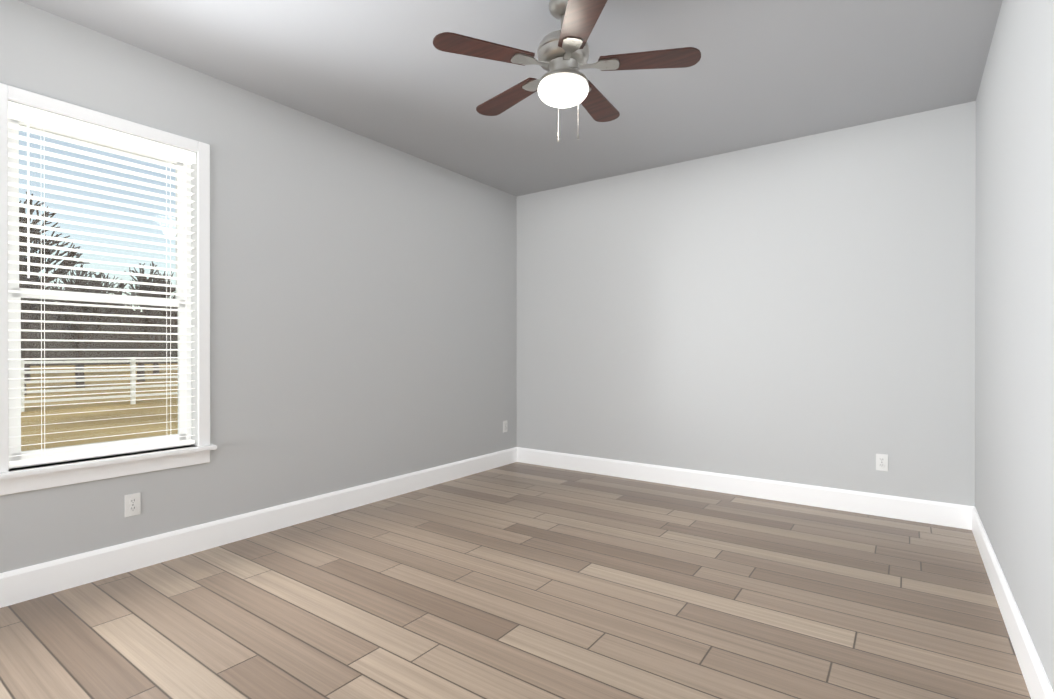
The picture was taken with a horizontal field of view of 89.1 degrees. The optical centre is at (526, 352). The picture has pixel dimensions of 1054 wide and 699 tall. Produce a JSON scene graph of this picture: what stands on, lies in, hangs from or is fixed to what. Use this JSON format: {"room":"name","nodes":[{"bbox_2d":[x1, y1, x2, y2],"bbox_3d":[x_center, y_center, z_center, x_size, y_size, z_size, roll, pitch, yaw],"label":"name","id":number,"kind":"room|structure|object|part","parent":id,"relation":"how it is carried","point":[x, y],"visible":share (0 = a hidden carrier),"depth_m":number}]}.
{"room":"empty bedroom","nodes":[
{"label":"empty bedroom","id":0,"kind":"room"},
{"bbox_2d":[0,0,516,572],"bbox_3d":[-1.688,-0.234,3.445,0.140,2.740,5.526,0,0,35],"label":"wall","id":1,"kind":"structure","parent":0,"point":[362,310],"depth_m":3.56},
{"bbox_2d":[0,83,209,495],"bbox_3d":[-2.158,-0.280,2.767,0.153,1.837,0.914,0,0,35],"label":"window","id":2,"kind":"structure","parent":1,"relation":"in","point":[46,103],"depth_m":2.71},
{"bbox_3d":[-2.191,-0.300,2.790,0.062,1.618,0.734,0,0,35],"label":"window frame sashes","id":3,"kind":"part","parent":2,"relation":"part of"},
{"bbox_3d":[-2.196,-0.300,2.794,0.060,1.674,0.790,0,0,35],"label":"vinyl window frame","id":4,"kind":"part","parent":2,"relation":"part of"},
{"bbox_3d":[-2.133,-0.307,2.749,0.080,1.658,0.786,0,0,35],"label":"window blind rails","id":5,"kind":"part","parent":2,"relation":"part of"},
{"bbox_3d":[-2.104,0.601,2.731,0.015,0.075,0.914,0,0,35],"label":"window trim apron","id":6,"kind":"part","parent":2,"relation":"part of"},
{"bbox_2d":[0,444,216,479],"bbox_3d":[-2.125,0.550,2.746,0.133,0.026,0.964,0,0,35],"label":"window sill","id":7,"kind":"structure","parent":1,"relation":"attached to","point":[53,468],"depth_m":2.67},
{"bbox_2d":[125,492,140,516],"bbox_3d":[-2.060,0.797,2.798,0.009,0.115,0.070,0,0,35],"label":"electrical outlet","id":8,"kind":"object","parent":1,"relation":"attached to","point":[132,504],"visible":1,"depth_m":2.80},
{"bbox_2d":[0,447,516,607],"bbox_3d":[-1.625,1.061,3.403,0.016,0.150,5.246,0,0,35],"label":"baseboard","id":9,"kind":"structure","parent":1,"relation":"attached to","point":[34,581],"depth_m":3.10},
{"bbox_2d":[503,420,506,432],"bbox_3d":[-0.218,0.746,5.380,0.009,0.115,0.070,0,0,35],"label":"electrical outlet","id":10,"kind":"object","parent":1,"relation":"attached to","point":[504,426],"visible":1,"depth_m":5.37},
{"bbox_2d":[18,0,1002,196],"bbox_3d":[-0.145,-1.662,2.341,3.930,0.120,5.526,0,0,35],"label":"ceiling","id":11,"kind":"structure","parent":0,"point":[759,73],"depth_m":3.03},
{"bbox_2d":[433,0,700,141],"bbox_3d":[0.172,-1.270,2.505,1.161,0.665,1.144,0,0,35],"label":"fan","id":12,"kind":"object","parent":11,"relation":"hanging from","point":[563,57],"visible":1,"depth_m":2.38},
{"bbox_2d":[0,462,1030,698],"bbox_3d":[-0.145,1.188,2.348,3.930,0.100,5.526,0,0,35],"label":"floor","id":13,"kind":"structure","parent":0,"point":[517,580],"depth_m":2.37},
{"bbox_2d":[517,101,975,505],"bbox_3d":[1.419,-0.237,4.537,3.650,2.740,0.140,0,0,35],"label":"wall","id":14,"kind":"structure","parent":0,"point":[800,310],"depth_m":4.12},
{"bbox_2d":[517,447,974,529],"bbox_3d":[1.373,1.058,4.477,3.650,0.150,0.016,0,0,35],"label":"baseboard","id":15,"kind":"structure","parent":14,"relation":"attached to","point":[931,512],"depth_m":4.11},
{"bbox_2d":[876,454,887,470],"bbox_3d":[2.457,0.763,3.707,0.070,0.115,0.009,0,0,35],"label":"electrical outlet","id":16,"kind":"object","parent":14,"relation":"attached to","point":[881,462],"visible":1,"depth_m":3.70},
{"bbox_2d":[975,0,1053,691],"bbox_3d":[1.397,-0.229,1.244,0.140,2.740,5.526,0,0,35],"label":"wall","id":17,"kind":"structure","parent":0,"point":[1014,367],"depth_m":2.06},
{"bbox_2d":[972,507,1053,698],"bbox_3d":[1.334,1.066,1.293,0.016,0.150,5.246,0,0,35],"label":"baseboard","id":18,"kind":"structure","parent":17,"relation":"attached to","point":[1037,682],"depth_m":2.06},
{"label":"outside","id":19,"kind":"structure","parent":0,"visible":0},
{"bbox_2d":[21,363,177,450],"bbox_3d":[-56.267,1.631,64.707,159.850,0.500,280.000,0,0,35],"label":"ground","id":20,"kind":"structure","parent":19,"point":[96,422],"depth_m":13.42},
{"bbox_2d":[19,192,177,394],"bbox_3d":[-23.850,-2.184,28.324,26.925,7.313,14.014,0,0,35],"label":"trees","id":21,"kind":"object","parent":20,"relation":"on","point":[61,271],"depth_m":23.31},
{"bbox_2d":[21,359,177,411],"bbox_3d":[-6.194,0.817,22.816,0.130,1.340,90.050,0,0,35],"label":"fence","id":22,"kind":"object","parent":20,"relation":"on","point":[131,396],"depth_m":14.79},
{"bbox_2d":[27,300,177,365],"bbox_3d":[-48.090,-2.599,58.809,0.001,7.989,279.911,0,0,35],"label":"tree","id":23,"kind":"object","parent":20,"relation":"on","point":[91,345],"depth_m":59.79}
]}

